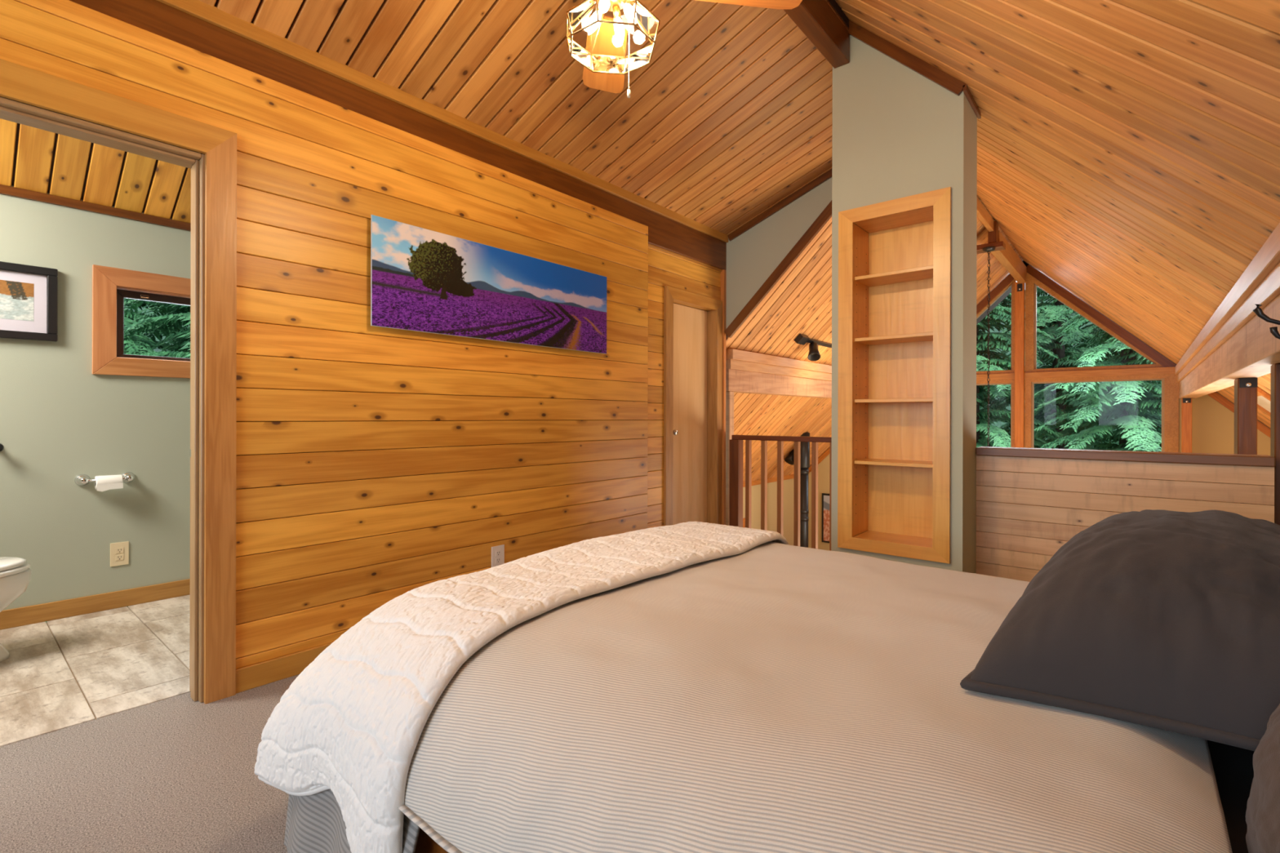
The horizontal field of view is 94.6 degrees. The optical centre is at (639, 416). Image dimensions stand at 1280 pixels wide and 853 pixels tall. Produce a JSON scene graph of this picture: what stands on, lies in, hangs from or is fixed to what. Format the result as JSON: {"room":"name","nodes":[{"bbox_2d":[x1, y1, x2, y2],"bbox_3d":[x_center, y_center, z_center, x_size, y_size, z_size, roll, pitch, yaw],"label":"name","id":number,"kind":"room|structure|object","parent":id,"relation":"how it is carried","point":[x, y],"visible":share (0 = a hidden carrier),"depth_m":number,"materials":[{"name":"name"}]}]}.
{"room":"loft bedroom","nodes":[
{"label":"loft bedroom","id":0,"kind":"room"},
{"bbox_2d":[0,185,191,610],"bbox_3d":[-3.417,-0.121,2.882,0.140,2.400,3.200,0,0,40],"label":"wall","id":1,"kind":"structure","parent":0,"point":[60,421],"depth_m":3.22,"materials":[{"name":"green paint"}]},
{"bbox_2d":[0,443,4,451],"bbox_3d":[-3.217,0.154,2.955,0.072,0.047,0.048,0,0,40],"label":"robe hook","id":2,"kind":"object","parent":1,"relation":"attached to","point":[2,446],"visible":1,"depth_m":2.95,"materials":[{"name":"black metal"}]},
{"bbox_2d":[0,261,57,342],"bbox_3d":[-3.291,-0.590,2.896,0.031,0.382,0.622,0,0,40],"label":"framed picture","id":3,"kind":"object","parent":1,"relation":"attached to","point":[28,294],"visible":1,"depth_m":3.05,"materials":[{"name":"black metal"}]},
{"bbox_2d":[0,280,33,321],"bbox_3d":[-3.293,-0.593,2.899,0.001,0.195,0.445,0,0,40],"label":"print","id":4,"kind":"object","parent":3,"relation":"attached to","point":[16,298],"depth_m":3.02},
{"bbox_2d":[0,578,190,630],"bbox_3d":[-3.361,1.029,2.832,0.014,0.094,3.200,0,0,40],"label":"baseboard","id":5,"kind":"structure","parent":1,"relation":"attached to","point":[25,615],"depth_m":3.24,"materials":[{"name":"brown wood"}]},
{"bbox_2d":[0,184,191,231],"bbox_3d":[-3.353,-1.149,2.830,0.020,0.045,3.200,0,0,40],"label":"trim","id":6,"kind":"structure","parent":1,"relation":"attached to","point":[4,189],"depth_m":3.23,"materials":[{"name":"brown wood"}]},
{"bbox_2d":[74,471,134,485],"bbox_3d":[-2.949,0.345,3.266,0.082,0.064,0.252,0,0,40],"label":"toilet roll holder","id":7,"kind":"object","parent":1,"relation":"attached to","point":[128,477],"visible":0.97,"depth_m":3.21,"materials":[{"name":"silver metal"}]},
{"bbox_2d":[94,475,123,491],"bbox_3d":[-2.926,0.365,3.254,0.075,0.084,0.110,0,0,40],"label":"toilet roll","id":8,"kind":"object","parent":7,"relation":"on","point":[102,483],"visible":1,"depth_m":3.23,"materials":[{"name":"white paper"}]},
{"bbox_2d":[110,541,128,566],"bbox_3d":[-2.938,0.775,3.336,0.008,0.130,0.080,0,0,40],"label":"wall outlet","id":9,"kind":"object","parent":1,"relation":"attached to","point":[119,552],"visible":1,"depth_m":3.33,"materials":[{"name":"beige plastic"}]},
{"bbox_2d":[115,546,124,553],"bbox_3d":[-2.937,0.755,3.334,0.002,0.031,0.034,0,0,40],"label":"receptacle","id":10,"kind":"object","parent":9,"relation":"attached to","point":[118,549],"depth_m":3.34,"materials":[{"name":"beige plastic"}]},
{"bbox_2d":[115,554,124,560],"bbox_3d":[-2.937,0.795,3.334,0.002,0.031,0.034,0,0,40],"label":"receptacle","id":11,"kind":"object","parent":9,"relation":"attached to","point":[118,557],"depth_m":3.34,"materials":[{"name":"beige plastic"}]},
{"bbox_2d":[92,264,190,378],"bbox_3d":[-2.768,-0.533,3.617,0.142,0.601,0.880,0,0,40],"label":"window","id":12,"kind":"structure","parent":1,"relation":"in","point":[110,285],"depth_m":3.37,"materials":[{"name":"brown wood"}]},
{"bbox_2d":[0,118,191,223],"bbox_3d":[-2.794,-1.662,2.360,1.680,1.082,3.200,0,0,40],"label":"ceiling","id":13,"kind":"structure","parent":0,"point":[32,158],"depth_m":3.10,"materials":[{"name":"brown wood"}]},
{"bbox_2d":[0,594,299,852],"bbox_3d":[-0.849,1.208,1.982,4.950,0.253,6.940,0,0,40],"label":"floor","id":14,"kind":"structure","parent":0,"point":[176,774],"depth_m":1.94,"materials":[{"name":"carpet"}]},
{"bbox_2d":[0,556,31,662],"bbox_3d":[-3.021,0.702,2.438,0.420,0.755,0.714,0,0,40],"label":"toilet","id":15,"kind":"object","parent":14,"relation":"on","point":[15,574],"visible":1,"depth_m":2.61,"materials":[{"name":"white ceramic"}]},
{"bbox_2d":[728,435,831,551],"bbox_3d":[1.323,0.624,4.665,1.386,0.933,0.090,0,0,40],"label":"railing","id":16,"kind":"object","parent":14,"relation":"on","point":[735,443],"visible":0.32,"depth_m":4.87,"materials":[{"name":"brown wood"}]},
{"bbox_2d":[414,740,1254,852],"bbox_3d":[0.449,0.563,1.426,2.210,1.050,1.620,0,0,40],"label":"bed","id":17,"kind":"object","parent":14,"relation":"on","point":[1233,766],"visible":0.02,"depth_m":0.94,"materials":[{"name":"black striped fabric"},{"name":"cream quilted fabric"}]},
{"bbox_2d":[284,789,420,852],"bbox_3d":[-0.392,0.895,1.042,1.340,0.362,0.110,0,0,40],"label":"bed skirt","id":18,"kind":"object","parent":17,"relation":"hanging from","point":[315,824],"visible":0.26,"depth_m":1.36,"materials":[{"name":"white fabric"}]},
{"bbox_2d":[397,541,1232,852],"bbox_3d":[0.286,0.654,1.589,1.779,0.387,1.698,0,0,40],"label":"duvet","id":19,"kind":"object","parent":17,"relation":"on","point":[768,697],"visible":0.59,"depth_m":0.96,"materials":[{"name":"beige fabric"}]},
{"bbox_2d":[254,521,788,852],"bbox_3d":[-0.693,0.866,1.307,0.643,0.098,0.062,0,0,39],"label":"quilt","id":20,"kind":"object","parent":19,"relation":"on","point":[351,725],"visible":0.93,"depth_m":1.39,"materials":[{"name":"white fabric"}]},
{"bbox_2d":[960,509,1279,751],"bbox_3d":[1.115,0.343,1.191,0.560,0.296,1.047,0,0,44],"label":"pillow","id":21,"kind":"object","parent":19,"relation":"on","point":[1168,620],"visible":0.98,"depth_m":0.95,"materials":[{"name":"grey fabric"}]},
{"bbox_2d":[1245,703,1279,852],"bbox_3d":[0.817,0.489,0.658,0.196,0.395,0.494,0,0,40],"label":"pillow","id":22,"kind":"object","parent":17,"relation":"on","point":[1263,806],"visible":1,"depth_m":0.70,"materials":[{"name":"brown fabric"}]},
{"bbox_2d":[1270,363,1279,524],"bbox_3d":[2.725,0.435,2.475,0.103,1.317,0.121,0,0,40],"label":"timber post","id":23,"kind":"object","parent":14,"relation":"on","point":[1275,368],"visible":0.48,"depth_m":2.47,"materials":[{"name":"brown wood"}]},
{"bbox_2d":[0,0,648,668],"bbox_3d":[-1.863,-0.148,2.091,0.132,2.462,5.795,0,0,40],"label":"wall","id":24,"kind":"structure","parent":0,"point":[375,465],"depth_m":2.71,"materials":[{"name":"brown wood"}]},
{"bbox_2d":[0,58,236,704],"bbox_3d":[-2.007,-0.011,1.918,0.174,2.186,1.145,0,0,40],"label":"door frame","id":25,"kind":"structure","parent":24,"relation":"in","point":[213,279],"depth_m":2.24,"materials":[{"name":"brown wood"}]},
{"bbox_2d":[235,642,332,693],"bbox_3d":[-0.766,1.039,3.286,0.016,0.092,2.550,0,0,40],"label":"baseboard","id":26,"kind":"structure","parent":24,"relation":"attached to","point":[258,674],"depth_m":2.42,"materials":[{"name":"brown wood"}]},
{"bbox_2d":[69,0,726,270],"bbox_3d":[-1.524,-1.444,2.518,0.138,0.345,6.880,0,0,40],"label":"trim","id":27,"kind":"structure","parent":24,"relation":"attached to","point":[154,16],"depth_m":2.77,"materials":[{"name":"brown wood"}]},
{"bbox_2d":[156,0,728,242],"bbox_3d":[-1.463,-1.538,2.466,0.022,0.062,6.880,0,0,40],"label":"trim","id":28,"kind":"structure","parent":24,"relation":"attached to","point":[214,15],"depth_m":2.82,"materials":[{"name":"brown wood"}]},
{"bbox_2d":[370,214,606,354],"bbox_3d":[-0.734,-0.666,3.293,0.040,0.506,1.557,0,0,40],"label":"picture","id":29,"kind":"object","parent":24,"relation":"attached to","point":[423,280],"visible":1,"depth_m":3.12,"materials":[{"name":"paper"}]},
{"bbox_2d":[491,544,504,567],"bbox_3d":[-0.784,0.773,3.263,0.008,0.120,0.084,0,0,40],"label":"wall outlet","id":30,"kind":"object","parent":24,"relation":"attached to","point":[497,552],"visible":0.92,"depth_m":3.26,"materials":[{"name":"white plastic"}]},
{"bbox_2d":[495,550,501,556],"bbox_3d":[-0.782,0.753,3.261,0.002,0.031,0.034,0,0,40],"label":"receptacle","id":31,"kind":"object","parent":30,"relation":"attached to","point":[498,553],"depth_m":3.26,"materials":[{"name":"white plastic"}]},
{"bbox_2d":[495,556,501,564],"bbox_3d":[-0.782,0.793,3.261,0.002,0.031,0.034,0,0,40],"label":"receptacle","id":32,"kind":"object","parent":30,"relation":"attached to","point":[498,559],"depth_m":3.26,"materials":[{"name":"white plastic"}]},
{"bbox_2d":[199,0,849,235],"bbox_3d":[-0.887,-1.869,2.014,1.560,0.628,6.930,0,0,40],"label":"ceiling","id":33,"kind":"structure","parent":0,"point":[730,115],"depth_m":3.16,"materials":[{"name":"brown wood"}]},
{"bbox_2d":[782,0,849,68],"bbox_3d":[-0.726,-2.034,1.066,0.087,0.212,5.688,0,0,40],"label":"ridge beam","id":34,"kind":"structure","parent":33,"relation":"attached to","point":[817,20],"depth_m":3.00,"materials":[{"name":"brown wood"}]},
{"bbox_2d":[565,0,802,97],"bbox_3d":[-0.086,-1.460,1.825,0.982,0.931,0.982,0,0,40],"label":"ceiling fan","id":35,"kind":"object","parent":34,"relation":"hanging from","point":[604,60],"visible":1,"depth_m":1.93,"materials":[{"name":"glass"}]},
{"bbox_2d":[612,5,621,18],"bbox_3d":[-0.073,-1.275,1.860,0.024,0.030,0.024,-10,27,0],"label":"socket","id":36,"kind":"object","parent":35,"relation":"attached to","point":[615,9],"depth_m":1.85,"materials":[{"name":"gold metal"}]},
{"bbox_2d":[617,0,629,8],"bbox_3d":[-0.051,-1.275,1.813,0.024,0.030,0.024,-25,-10,-10],"label":"socket","id":37,"kind":"object","parent":35,"relation":"attached to","point":[623,3],"depth_m":1.80,"materials":[{"name":"gold metal"}]},
{"bbox_2d":[644,246,720,528],"bbox_3d":[0.329,-0.093,4.733,0.080,2.361,1.100,0,0,40],"label":"wall","id":38,"kind":"structure","parent":0,"point":[664,268],"depth_m":4.45,"materials":[{"name":"brown wood"}]},
{"bbox_2d":[648,244,721,271],"bbox_3d":[0.367,-1.261,4.701,0.014,0.018,1.063,0,0,40],"label":"trim","id":39,"kind":"structure","parent":38,"relation":"attached to","point":[649,245],"depth_m":4.66,"materials":[{"name":"brown wood"}]},
{"bbox_2d":[663,285,722,525],"bbox_3d":[0.395,0.046,4.832,0.154,2.083,0.792,0,0,40],"label":"door","id":40,"kind":"structure","parent":38,"relation":"in","point":[692,322],"depth_m":4.90,"materials":[{"name":"brown wood"}]},
{"bbox_2d":[720,269,726,524],"bbox_3d":[0.718,-0.088,5.102,0.037,2.354,0.035,0,0,40],"label":"trim","id":41,"kind":"structure","parent":38,"relation":"attached to","point":[723,273],"depth_m":5.08,"materials":[{"name":"orange wood"}]},
{"bbox_2d":[742,478,794,545],"bbox_3d":[1.109,1.825,8.270,0.100,1.728,5.120,0,0,40],"label":"wall","id":42,"kind":"structure","parent":0,"point":[788,485],"depth_m":9.39,"materials":[{"name":"paint"}]},
{"bbox_2d":[742,517,745,527],"bbox_3d":[1.438,1.601,8.562,0.025,0.220,0.550,0,0,40],"label":"trim","id":43,"kind":"structure","parent":42,"relation":"attached to","point":[744,519],"depth_m":8.64,"materials":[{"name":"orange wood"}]},
{"bbox_2d":[742,474,794,487],"bbox_3d":[1.159,0.997,8.230,0.025,0.070,5.120,0,0,40],"label":"trim","id":44,"kind":"structure","parent":42,"relation":"attached to","point":[792,476],"depth_m":9.29,"materials":[{"name":"orange wood"}]},
{"bbox_2d":[725,177,831,328],"bbox_3d":[1.315,-1.386,4.687,1.414,1.325,0.102,0,0,40],"label":"wall","id":45,"kind":"structure","parent":0,"point":[753,255],"depth_m":4.86,"materials":[{"name":"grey paint"}]},
{"bbox_2d":[724,200,831,337],"bbox_3d":[1.298,-1.385,4.618,1.478,1.421,0.030,0,0,40],"label":"trim","id":46,"kind":"structure","parent":45,"relation":"attached to","point":[824,216],"depth_m":4.74,"materials":[{"name":"brown wood"}]},
{"bbox_2d":[728,168,831,240],"bbox_3d":[1.287,-1.773,4.631,1.383,0.534,0.019,0,0,40],"label":"trim","id":47,"kind":"structure","parent":45,"relation":"attached to","point":[828,175],"depth_m":4.75,"materials":[{"name":"brown wood"}]},
{"bbox_2d":[725,196,1025,482],"bbox_3d":[2.581,-0.568,7.557,3.400,3.404,6.120,0,0,40],"label":"ceiling","id":48,"kind":"structure","parent":0,"point":[800,302],"depth_m":6.15,"materials":[{"name":"brown wood"}]},
{"bbox_2d":[725,348,831,398],"bbox_3d":[2.379,-0.411,7.217,0.190,0.372,5.060,0,0,40],"label":"beam","id":49,"kind":"structure","parent":48,"relation":"attached to","point":[746,371],"depth_m":5.89,"materials":[{"name":"brown wood"}]},
{"bbox_2d":[784,448,794,465],"bbox_3d":[2.246,0.596,8.783,0.170,0.240,0.226,0,0,40],"label":"ceiling spotlight","id":50,"kind":"object","parent":48,"relation":"attached to","point":[789,459],"visible":0.72,"depth_m":8.75,"materials":[{"name":"black metal"}]},
{"bbox_2d":[794,333,831,360],"bbox_3d":[2.209,-0.698,6.575,0.159,0.253,1.900,0,0,40],"label":"track light","id":51,"kind":"object","parent":48,"relation":"attached to","point":[814,354],"visible":0.49,"depth_m":6.06,"materials":[{"name":"black metal"}]},
{"bbox_2d":[976,197,1026,283],"bbox_3d":[3.500,-1.965,6.177,0.420,0.310,4.950,0,0,40],"label":"truss","id":52,"kind":"object","parent":48,"relation":"attached to","point":[1003,252],"visible":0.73,"depth_m":6.51,"materials":[{"name":"brown wood"}]},
{"bbox_2d":[982,246,995,446],"bbox_3d":[3.732,-0.436,6.324,0.340,2.744,0.340,0,0,40],"label":"hanging lamp chain","id":53,"kind":"object","parent":52,"relation":"hanging from","point":[988,249],"visible":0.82,"depth_m":6.32,"materials":[{"name":"black metal"}]},
{"bbox_2d":[1014,282,1025,447],"bbox_3d":[5.171,0.234,8.049,0.102,4.130,0.126,0,0,40],"label":"timber post","id":54,"kind":"object","parent":52,"relation":"attached to","point":[1020,288],"visible":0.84,"depth_m":8.01,"materials":[{"name":"orange wood"}]},
{"bbox_2d":[831,35,977,573],"bbox_3d":[1.703,-0.521,3.529,0.652,3.224,1.210,0,0,40],"label":"wall column","id":55,"kind":"structure","parent":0,"point":[898,133],"depth_m":3.02,"materials":[{"name":"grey paint"}]},
{"bbox_2d":[837,186,951,564],"bbox_3d":[1.380,-0.202,3.154,0.555,1.835,0.260,0,0,40],"label":"bookcase","id":56,"kind":"object","parent":55,"relation":"attached to","point":[894,424],"visible":1,"depth_m":3.21,"materials":[{"name":"brown wood"}]},
{"bbox_2d":[848,20,965,96],"bbox_3d":[1.340,-1.852,3.033,0.603,0.588,0.019,0,0,40],"label":"trim","id":57,"kind":"structure","parent":55,"relation":"attached to","point":[952,84],"depth_m":3.00,"materials":[{"name":"brown wood"}]},
{"bbox_2d":[963,84,981,119],"bbox_3d":[1.671,-1.579,2.970,0.014,0.027,0.350,0,0,40],"label":"trim","id":58,"kind":"structure","parent":55,"relation":"attached to","point":[966,90],"depth_m":2.95,"materials":[{"name":"brown wood"}]},
{"bbox_2d":[808,391,1270,550],"bbox_3d":[5.212,1.044,8.239,6.550,3.310,0.120,0,0,40],"label":"wall","id":59,"kind":"structure","parent":0,"point":[1212,423],"depth_m":6.96,"materials":[{"name":"paint"}]},
{"bbox_2d":[808,448,829,473],"bbox_3d":[3.380,0.298,9.687,1.519,1.479,0.028,0,0,40],"label":"trim","id":60,"kind":"structure","parent":59,"relation":"attached to","point":[826,453],"depth_m":9.93,"materials":[{"name":"orange wood"}]},
{"bbox_2d":[822,493,829,542],"bbox_3d":[3.236,1.700,9.804,0.446,0.820,0.029,0,0,40],"label":"picture","id":61,"kind":"object","parent":59,"relation":"attached to","point":[825,497],"visible":0.27,"depth_m":9.89,"materials":[{"name":"multicoloured paper"}]},
{"bbox_2d":[976,379,1014,447],"bbox_3d":[4.656,0.071,8.677,1.490,1.255,0.130,0,0,40],"label":"window","id":62,"kind":"structure","parent":59,"relation":"in","point":[1011,382],"depth_m":8.23,"materials":[{"name":"brown wood"}]},
{"bbox_2d":[976,260,1028,374],"bbox_3d":[4.709,-1.337,8.622,1.638,1.595,0.150,0,0,40],"label":"window","id":63,"kind":"structure","parent":59,"relation":"in","point":[1011,283],"depth_m":8.24,"materials":[{"name":"brown wood"}]},
{"bbox_2d":[976,366,1178,452],"bbox_3d":[5.280,0.050,8.131,3.150,1.300,0.160,0,0,40],"label":"window","id":64,"kind":"structure","parent":59,"relation":"in","point":[1170,387],"depth_m":7.43,"materials":[{"name":"brown wood"}]},
{"bbox_2d":[1025,262,1176,373],"bbox_3d":[5.865,-1.334,7.647,1.638,1.595,0.150,0,0,40],"label":"window","id":65,"kind":"structure","parent":59,"relation":"in","point":[1031,284],"depth_m":7.77,"materials":[{"name":"brown wood"}]},
{"bbox_2d":[1207,391,1270,437],"bbox_3d":[7.088,0.248,6.559,1.419,1.382,0.028,0,0,40],"label":"trim","id":66,"kind":"structure","parent":59,"relation":"attached to","point":[1262,428],"depth_m":6.80,"materials":[{"name":"orange wood"}]},
{"bbox_2d":[835,0,1279,428],"bbox_3d":[2.871,-0.659,2.786,3.205,3.219,13.040,0,0,40],"label":"ceiling","id":67,"kind":"structure","parent":0,"point":[1128,151],"depth_m":2.30,"materials":[{"name":"brown wood"}]},
{"bbox_2d":[1173,222,1279,398],"bbox_3d":[2.608,-0.411,2.432,0.190,0.372,12.080,0,0,40],"label":"beam","id":68,"kind":"structure","parent":67,"relation":"attached to","point":[1235,343],"depth_m":2.74,"materials":[{"name":"brown wood"}]},
{"bbox_2d":[1181,398,1191,453],"bbox_3d":[6.356,1.044,6.871,0.087,2.517,0.136,0,0,40],"label":"timber post","id":69,"kind":"object","parent":68,"relation":"attached to","point":[1186,403],"visible":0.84,"depth_m":6.83,"materials":[{"name":"orange wood"}]},
{"bbox_2d":[1234,377,1257,454],"bbox_3d":[3.512,1.037,3.429,0.079,2.517,0.186,0,0,40],"label":"timber post","id":70,"kind":"object","parent":68,"relation":"attached to","point":[1245,388],"visible":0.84,"depth_m":3.37,"materials":[{"name":"brown wood"}]},
{"bbox_2d":[1253,304,1279,339],"bbox_3d":[1.922,-0.283,1.781,0.105,0.150,0.050,0,0,40],"label":"coat hook","id":71,"kind":"object","parent":68,"relation":"attached to","point":[1258,311],"visible":1,"depth_m":1.79,"materials":[{"name":"black metal"}]},
{"bbox_2d":[1257,386,1270,415],"bbox_3d":[5.554,-0.056,5.160,0.397,0.387,1.150,0,0,40],"label":"skylight","id":72,"kind":"object","parent":67,"relation":"attached to","point":[1263,397],"visible":0.42,"depth_m":5.19,"materials":[{"name":"orange wood"}]},
{"bbox_2d":[976,455,1274,582],"bbox_3d":[2.182,0.648,2.802,1.122,0.889,0.100,0,0,40],"label":"wall","id":73,"kind":"structure","parent":0,"point":[1028,508],"depth_m":2.84,"materials":[{"name":"brown wood"}]},
{"bbox_2d":[975,446,1275,466],"bbox_3d":[2.205,0.182,2.787,1.070,0.041,0.155,0,0,40],"label":"trim","id":74,"kind":"structure","parent":73,"relation":"on","point":[1264,460],"depth_m":2.67,"materials":[{"name":"brown wood"}]},
{"bbox_3d":[3.576,2.846,6.227,6.450,0.300,5.260,0,0,40],"label":"floor","id":75,"kind":"structure","parent":0,"visible":0},
{"bbox_2d":[800,432,811,547],"bbox_3d":[2.361,1.462,8.529,0.183,2.461,0.204,0,0,-19],"label":"pipe","id":76,"kind":"object","parent":75,"relation":"on","point":[805,446],"visible":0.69,"depth_m":8.47,"materials":[{"name":"metal"}]},
{"label":"outside","id":77,"kind":"structure","parent":0,"visible":0},
{"bbox_3d":[22.518,5.641,26.718,80.000,0.200,50.100,0,0,40],"label":"ground","id":78,"kind":"structure","parent":77,"visible":0},
{"bbox_2d":[977,302,1011,447],"bbox_3d":[9.226,-1.076,18.230,6.553,13.170,6.061,0,0,28],"label":"conifer","id":79,"kind":"object","parent":78,"relation":"on","point":[1002,329],"visible":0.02,"depth_m":17.02,"materials":[{"name":"green plant"}]},
{"bbox_2d":[976,292,1076,448],"bbox_3d":[7.670,-0.181,13.515,5.660,11.374,5.234,0,0,-35],"label":"conifer","id":80,"kind":"object","parent":78,"relation":"on","point":[1002,313],"visible":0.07,"depth_m":13.17,"materials":[{"name":"green plant"}]},
{"bbox_2d":[980,286,1157,449],"bbox_3d":[10.427,-0.813,14.625,5.188,12.650,5.315,0,0,16],"label":"conifer","id":81,"kind":"object","parent":78,"relation":"on","point":[1048,314],"visible":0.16,"depth_m":14.43,"materials":[{"name":"green plant"}]},
{"bbox_2d":[1034,307,1161,452],"bbox_3d":[9.231,-0.241,11.185,4.716,11.500,4.832,0,0,-4],"label":"conifer","id":82,"kind":"object","parent":78,"relation":"on","point":[1131,436],"visible":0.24,"depth_m":10.94,"materials":[{"name":"green plant"}]},
{"bbox_2d":[1035,317,1161,450],"bbox_3d":[13.625,-1.380,16.646,5.798,13.800,5.660,0,0,-3],"label":"conifer","id":83,"kind":"object","parent":78,"relation":"on","point":[1088,327],"visible":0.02,"depth_m":16.95,"materials":[{"name":"green plant"}]},
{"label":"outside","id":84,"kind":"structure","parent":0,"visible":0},
{"bbox_3d":[-23.616,5.530,6.758,35.200,0.200,39.900,0,0,40],"label":"ground","id":85,"kind":"structure","parent":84,"visible":0},
{"bbox_2d":[124,297,190,356],"bbox_3d":[-9.154,-1.718,9.335,7.149,14.367,6.612,0,0,-6],"label":"conifer","id":86,"kind":"object","parent":85,"relation":"on","point":[129,348],"visible":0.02,"depth_m":8.78,"materials":[{"name":"green plant"}]},
{"bbox_2d":[144,327,190,351],"bbox_3d":[-6.360,-1.113,11.318,6.553,13.170,6.061,0,0,2],"label":"conifer","id":87,"kind":"object","parent":85,"relation":"on","point":[160,342],"visible":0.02,"depth_m":9.77,"materials":[{"name":"green plant"}]},
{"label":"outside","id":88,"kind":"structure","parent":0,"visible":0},
{"bbox_2d":[124,290,1149,448],"bbox_3d":[2.479,-3.306,24.765,119.993,17.798,79.390,0,0,0],"label":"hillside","id":89,"kind":"structure","parent":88,"point":[997,424],"depth_m":40.44,"materials":[{"name":"green plant"}]},
{"bbox_3d":[1.923,1.892,4.248,6.330,1.599,0.060,0,0,40],"label":"wall","id":90,"kind":"structure","parent":0,"visible":0},
{"bbox_2d":[725,391,733,525],"bbox_3d":[0.789,0.680,5.324,0.085,1.817,0.080,0,0,40],"label":"timber post","id":91,"kind":"object","parent":90,"relation":"attached to","point":[729,394],"visible":0.32,"depth_m":5.28,"materials":[{"name":"brown wood"}]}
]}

